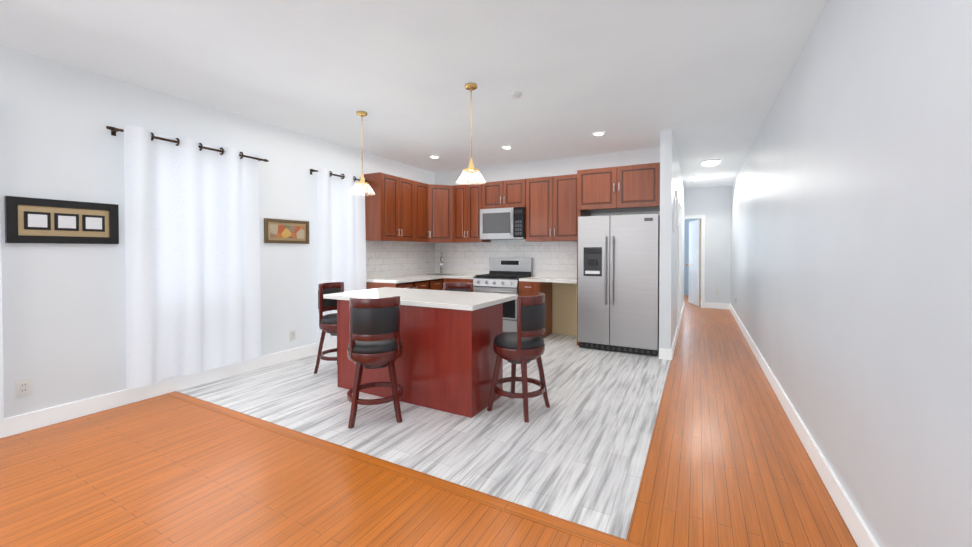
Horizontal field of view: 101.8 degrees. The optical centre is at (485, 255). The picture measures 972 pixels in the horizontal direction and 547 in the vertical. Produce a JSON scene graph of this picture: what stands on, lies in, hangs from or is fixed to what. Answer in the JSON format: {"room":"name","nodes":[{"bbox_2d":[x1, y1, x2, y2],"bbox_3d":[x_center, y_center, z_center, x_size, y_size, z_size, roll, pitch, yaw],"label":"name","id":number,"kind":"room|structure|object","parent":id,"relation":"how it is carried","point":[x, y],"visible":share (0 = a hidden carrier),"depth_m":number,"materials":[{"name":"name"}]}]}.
{"room":"kitchen","nodes":[
{"label":"kitchen","id":0,"kind":"room"},
{"bbox_2d":[0,45,433,418],"bbox_3d":[-3.202,-0.107,3.273,0.120,2.755,9.510,0,1,28],"label":"wall","id":1,"kind":"structure","parent":0,"point":[64,321],"depth_m":3.19,"materials":[{"name":"paint"}]},
{"bbox_2d":[0,230,3,421],"bbox_3d":[-3.647,0.038,2.138,0.162,2.222,1.316,0,1,28],"label":"curtain","id":2,"kind":"object","parent":1,"relation":"hanging from","point":[1,374],"visible":1,"depth_m":2.72,"materials":[{"name":"white fabric"}]},
{"bbox_2d":[16,378,30,396],"bbox_3d":[-3.352,0.952,2.863,0.010,0.116,0.072,0,1,28],"label":"electrical outlet","id":3,"kind":"object","parent":1,"relation":"attached to","point":[23,386],"visible":1,"depth_m":2.86,"materials":[{"name":"white plastic"}]},
{"bbox_2d":[4,196,118,243],"bbox_3d":[-3.232,-0.261,3.043,0.035,0.330,0.610,0,1,28],"label":"picture frame","id":4,"kind":"object","parent":1,"relation":"attached to","point":[33,220],"visible":1,"depth_m":3.00,"materials":[{"name":"black wood"}]},
{"bbox_2d":[0,338,336,437],"bbox_3d":[-3.558,1.217,2.478,0.020,0.130,7.500,0,1,28],"label":"baseboard","id":5,"kind":"structure","parent":1,"relation":"attached to","point":[22,423],"depth_m":3.43,"materials":[{"name":"white"}]},
{"bbox_2d":[106,125,268,387],"bbox_3d":[-2.754,0.015,3.806,0.159,2.222,1.360,0,1,28],"label":"curtain","id":6,"kind":"object","parent":1,"relation":"hanging from","point":[193,286],"visible":1,"depth_m":3.67,"materials":[{"name":"white fabric"}]},
{"bbox_2d":[264,218,308,243],"bbox_3d":[-2.353,-0.289,4.688,0.028,0.280,0.570,0,1,28],"label":"picture frame","id":7,"kind":"object","parent":1,"relation":"attached to","point":[286,231],"visible":0.98,"depth_m":4.66,"materials":[{"name":"brown wood"}]},
{"bbox_2d":[290,330,295,340],"bbox_3d":[-2.331,0.960,4.767,0.010,0.116,0.072,0,1,28],"label":"electrical outlet","id":8,"kind":"object","parent":1,"relation":"attached to","point":[292,335],"visible":1,"depth_m":4.76,"materials":[{"name":"white plastic"}]},
{"bbox_2d":[310,167,367,342],"bbox_3d":[-1.954,-0.006,5.309,0.148,2.222,0.945,0,1,28],"label":"curtain","id":9,"kind":"object","parent":1,"relation":"hanging from","point":[341,242],"visible":0.69,"depth_m":5.30,"materials":[{"name":"white fabric"}]},
{"bbox_2d":[364,172,419,241],"bbox_3d":[-1.430,-0.713,6.051,0.363,0.967,0.834,0,1,28],"label":"upper cabinet","id":10,"kind":"object","parent":1,"relation":"attached to","point":[398,209],"depth_m":5.83,"materials":[{"name":"brown wood"}]},
{"bbox_2d":[366,241,433,272],"bbox_3d":[-1.375,0.005,6.544,0.008,0.473,1.740,0,1,28],"label":"tile backsplash","id":11,"kind":"structure","parent":1,"relation":"attached to","point":[385,256],"depth_m":6.43,"materials":[{"name":"tile"}]},
{"bbox_2d":[420,182,427,241],"bbox_3d":[-1.179,-0.719,6.518,0.363,0.967,0.472,0,1,28],"label":"upper cabinet","id":12,"kind":"object","parent":1,"relation":"attached to","point":[423,187],"depth_m":6.50,"materials":[{"name":"brown wood"}]},
{"bbox_2d":[0,0,827,188],"bbox_3d":[0.722,-1.561,5.194,5.200,0.100,16.640,0,1,28],"label":"ceiling","id":13,"kind":"structure","parent":0,"point":[703,80],"depth_m":3.07,"materials":[{"name":"paint"}]},
{"bbox_2d":[349,111,373,194],"bbox_3d":[-1.296,-1.073,4.127,0.265,0.844,0.265,0,1,28],"label":"pendant light","id":14,"kind":"object","parent":13,"relation":"hanging from","point":[362,182],"visible":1,"depth_m":4.11,"materials":[{"name":"gold metal"}]},
{"bbox_2d":[458,83,485,184],"bbox_3d":[-0.130,-1.064,3.444,0.265,0.844,0.265,0,1,28],"label":"pendant light","id":15,"kind":"object","parent":13,"relation":"hanging from","point":[471,169],"visible":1,"depth_m":3.43,"materials":[{"name":"gold metal"}]},
{"bbox_2d":[510,91,521,98],"bbox_3d":[0.274,-1.474,3.619,0.110,0.030,0.110,0,1,28],"label":"smoke detector","id":16,"kind":"object","parent":13,"relation":"attached to","point":[515,94],"visible":1,"depth_m":3.59,"materials":[{"name":"white plastic"}]},
{"bbox_2d":[592,131,604,135],"bbox_3d":[1.383,-1.499,4.840,0.156,0.013,0.156,0,1,28],"label":"recessed light","id":17,"kind":"object","parent":13,"relation":"in","point":[598,133],"visible":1,"depth_m":4.81,"materials":[{"name":"white"}]},
{"bbox_2d":[701,159,720,165],"bbox_3d":[3.619,-1.489,6.365,0.280,0.075,0.280,0,1,28],"label":"light","id":18,"kind":"object","parent":13,"relation":"attached to","point":[712,162],"visible":1,"depth_m":6.28,"materials":[{"name":"white"}]},
{"bbox_2d":[0,295,857,546],"bbox_3d":[0.722,1.294,5.233,5.200,0.100,16.640,0,1,28],"label":"floor","id":19,"kind":"structure","parent":0,"point":[737,468],"depth_m":2.20,"materials":[{"name":"brown wood"}]},
{"bbox_2d":[166,360,677,546],"bbox_3d":[-0.330,1.257,4.166,4.115,0.002,3.435,0,1,28],"label":"trim","id":20,"kind":"structure","parent":19,"relation":"on","point":[638,532],"depth_m":2.27,"materials":[{"name":"brown wood"}]},
{"bbox_2d":[177,332,670,539],"bbox_3d":[-0.161,1.251,4.571,4.030,0.004,4.140,0,1,28],"label":"tile floor","id":21,"kind":"structure","parent":19,"relation":"on","point":[576,451],"depth_m":2.96,"materials":[{"name":"grey tile"}]},
{"bbox_2d":[314,282,343,373],"bbox_3d":[-1.595,0.774,4.313,0.441,0.955,0.441,0,1,28],"label":"stool","id":22,"kind":"object","parent":21,"relation":"on","point":[327,323],"visible":0.54,"depth_m":4.21,"materials":[{"name":"brown wood"}]},
{"bbox_2d":[347,296,402,428],"bbox_3d":[-0.877,0.790,3.134,0.531,0.955,0.531,0,1,28],"label":"stool","id":23,"kind":"object","parent":21,"relation":"on","point":[375,342],"visible":1,"depth_m":2.96,"materials":[{"name":"brown wood"}]},
{"bbox_2d":[366,269,445,289],"bbox_3d":[-1.083,0.735,6.402,0.660,0.973,1.765,0,1,28],"label":"countertop","id":24,"kind":"structure","parent":21,"relation":"on","point":[430,279],"depth_m":6.10,"materials":[{"name":"white stone"}]},
{"bbox_2d":[440,252,443,273],"bbox_3d":[-0.796,0.124,7.112,0.150,0.385,0.168,0,1,28],"label":"faucet","id":25,"kind":"object","parent":24,"relation":"on","point":[441,263],"visible":1,"depth_m":7.16,"materials":[{"name":"silver metal"}]},
{"bbox_2d":[336,299,502,417],"bbox_3d":[-0.632,0.838,3.693,1.493,0.844,0.583,0,1,28],"label":"kitchen island","id":26,"kind":"object","parent":21,"relation":"on","point":[445,361],"depth_m":3.28,"materials":[{"name":"brown wood"}]},
{"bbox_2d":[323,287,517,310],"bbox_3d":[-0.637,0.394,3.830,1.680,0.040,0.876,0,1,28],"label":"island countertop","id":27,"kind":"structure","parent":26,"relation":"on","point":[449,300],"depth_m":3.63,"materials":[{"name":"white stone"}]},
{"bbox_2d":[444,282,473,291],"bbox_3d":[-0.348,0.775,4.247,0.430,0.955,0.433,0,1,28],"label":"stool","id":28,"kind":"object","parent":21,"relation":"on","point":[459,286],"visible":0.1,"depth_m":4.40,"materials":[{"name":"red wood"}]},
{"bbox_2d":[446,269,488,282],"bbox_3d":[-0.294,0.732,6.626,0.517,0.973,0.625,0,1,28],"label":"countertop","id":29,"kind":"structure","parent":21,"relation":"on","point":[452,275],"depth_m":6.81,"materials":[{"name":"white stone"}]},
{"bbox_2d":[473,258,531,331],"bbox_3d":[0.255,0.632,6.280,0.762,1.185,0.681,0,1,28],"label":"stove","id":30,"kind":"object","parent":21,"relation":"on","point":[504,275],"visible":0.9,"depth_m":6.10,"materials":[{"name":"silver metal"}]},
{"bbox_2d":[487,293,549,422],"bbox_3d":[0.272,0.788,3.266,0.441,0.955,0.441,0,1,28],"label":"stool","id":31,"kind":"object","parent":21,"relation":"on","point":[523,345],"visible":1,"depth_m":3.10,"materials":[{"name":"brown wood"}]},
{"bbox_2d":[519,277,537,295],"bbox_3d":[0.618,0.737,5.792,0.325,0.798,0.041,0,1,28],"label":"cabinet","id":32,"kind":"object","parent":21,"relation":"on","point":[528,286],"depth_m":5.81,"materials":[{"name":"brown wood"}]},
{"bbox_2d":[532,271,576,343],"bbox_3d":[1.012,0.741,5.942,0.877,0.973,0.595,0,1,28],"label":"countertop","id":33,"kind":"structure","parent":21,"relation":"on","point":[558,290],"depth_m":6.13,"materials":[{"name":"beige wood"}]},
{"bbox_2d":[578,213,659,355],"bbox_3d":[1.825,0.346,5.354,0.985,1.768,0.802,0,1,28],"label":"fridge","id":34,"kind":"object","parent":21,"relation":"on","point":[618,281],"visible":1,"depth_m":5.03,"materials":[{"name":"silver metal"}]},
{"bbox_2d":[434,147,659,271],"bbox_3d":[0.789,-0.151,6.460,3.900,2.755,0.120,0,1,28],"label":"wall","id":35,"kind":"structure","parent":0,"point":[553,167],"depth_m":6.24,"materials":[{"name":"paint"}]},
{"bbox_2d":[428,184,455,241],"bbox_3d":[-0.820,-0.724,6.865,0.668,0.971,0.668,0,1,28],"label":"upper cabinet","id":36,"kind":"object","parent":35,"relation":"attached to","point":[441,198],"depth_m":6.69,"materials":[{"name":"brown wood"}]},
{"bbox_2d":[456,183,490,241],"bbox_3d":[-0.269,-0.722,6.742,0.609,0.971,0.364,0,1,28],"label":"upper cabinet","id":37,"kind":"object","parent":35,"relation":"attached to","point":[469,197],"depth_m":6.59,"materials":[{"name":"brown wood"}]},
{"bbox_2d":[484,179,523,208],"bbox_3d":[0.347,-0.983,6.429,0.768,0.441,0.326,0,1,28],"label":"upper cabinet","id":38,"kind":"object","parent":35,"relation":"attached to","point":[508,193],"depth_m":6.27,"materials":[{"name":"brown wood"}]},
{"bbox_2d":[480,207,525,239],"bbox_3d":[0.318,-0.515,6.381,0.762,0.485,0.431,0,1,28],"label":"microwave","id":39,"kind":"object","parent":38,"relation":"attached to","point":[502,223],"visible":1,"depth_m":6.21,"materials":[{"name":"silver metal"}]},
{"bbox_2d":[434,241,576,275],"bbox_3d":[0.290,0.055,6.656,2.836,0.578,0.009,0,1,28],"label":"tile backsplash","id":40,"kind":"structure","parent":35,"relation":"attached to","point":[561,256],"depth_m":6.60,"materials":[{"name":"tile"}]},
{"bbox_2d":[524,174,587,241],"bbox_3d":[1.077,-0.713,6.042,0.885,0.971,0.326,0,1,28],"label":"upper cabinet","id":41,"kind":"object","parent":35,"relation":"attached to","point":[552,214],"depth_m":5.91,"materials":[{"name":"brown wood"}]},
{"bbox_2d":[576,162,659,213],"bbox_3d":[1.863,-0.904,5.447,1.053,0.549,0.626,0,1,28],"label":"upper cabinet","id":42,"kind":"object","parent":35,"relation":"attached to","point":[630,188],"depth_m":5.18,"materials":[{"name":"brown wood"}]},
{"bbox_2d":[659,130,684,348],"bbox_3d":[3.373,-0.159,7.014,0.130,2.755,5.120,0,1,28],"label":"wall","id":43,"kind":"structure","parent":0,"point":[671,180],"depth_m":4.78,"materials":[{"name":"paint"}]},
{"bbox_2d":[668,305,683,359],"bbox_3d":[3.433,1.154,6.991,0.016,0.130,5.136,0,1,28],"label":"baseboard","id":44,"kind":"structure","parent":43,"relation":"attached to","point":[670,351],"depth_m":5.22,"materials":[{"name":"white"}]},
{"bbox_2d":[674,190,678,232],"bbox_3d":[2.600,-0.604,5.391,0.031,0.590,0.700,0,1,28],"label":"panel frame","id":45,"kind":"object","parent":43,"relation":"attached to","point":[676,210],"visible":1,"depth_m":5.39,"materials":[{"name":"white wood"}]},
{"bbox_2d":[677,199,704,333],"bbox_3d":[4.017,0.145,7.638,0.420,2.130,3.420,0,1,28],"label":"door frame","id":46,"kind":"structure","parent":43,"relation":"attached to","point":[702,263],"depth_m":9.02,"materials":[{"name":"white wood"}]},
{"bbox_2d":[684,219,701,295],"bbox_3d":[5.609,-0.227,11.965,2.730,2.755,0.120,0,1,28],"label":"door frame","id":47,"kind":"structure","parent":0,"point":[686,255],"depth_m":11.71,"materials":[{"name":"white paint"}]},
{"bbox_2d":[685,186,731,303],"bbox_3d":[5.021,-0.187,9.103,1.060,2.755,0.120,0,1,28],"label":"wall","id":48,"kind":"structure","parent":0,"point":[712,205],"depth_m":8.94,"materials":[{"name":"paint"}]},
{"bbox_2d":[686,219,700,305],"bbox_3d":[5.033,0.156,9.597,0.321,2.030,0.757,0,1,28],"label":"hall door","id":49,"kind":"structure","parent":48,"relation":"in","point":[694,264],"depth_m":9.51,"materials":[{"name":"white wood"}]},
{"bbox_2d":[704,302,727,308],"bbox_3d":[5.183,1.127,8.957,0.540,0.130,0.016,0,1,28],"label":"baseboard","id":50,"kind":"structure","parent":48,"relation":"attached to","point":[706,305],"depth_m":8.93,"materials":[{"name":"white"}]},
{"bbox_2d":[731,0,971,546],"bbox_3d":[2.960,-0.117,4.013,0.120,2.755,16.640,0,1,28],"label":"wall","id":51,"kind":"structure","parent":0,"point":[851,246],"depth_m":1.63,"materials":[{"name":"paint"}]},
{"bbox_2d":[728,304,878,546],"bbox_3d":[2.237,1.212,2.831,0.020,0.130,13.600,0,1,28],"label":"baseboard","id":52,"kind":"structure","parent":51,"relation":"attached to","point":[859,530],"depth_m":2.29,"materials":[{"name":"white wood"}]}
]}

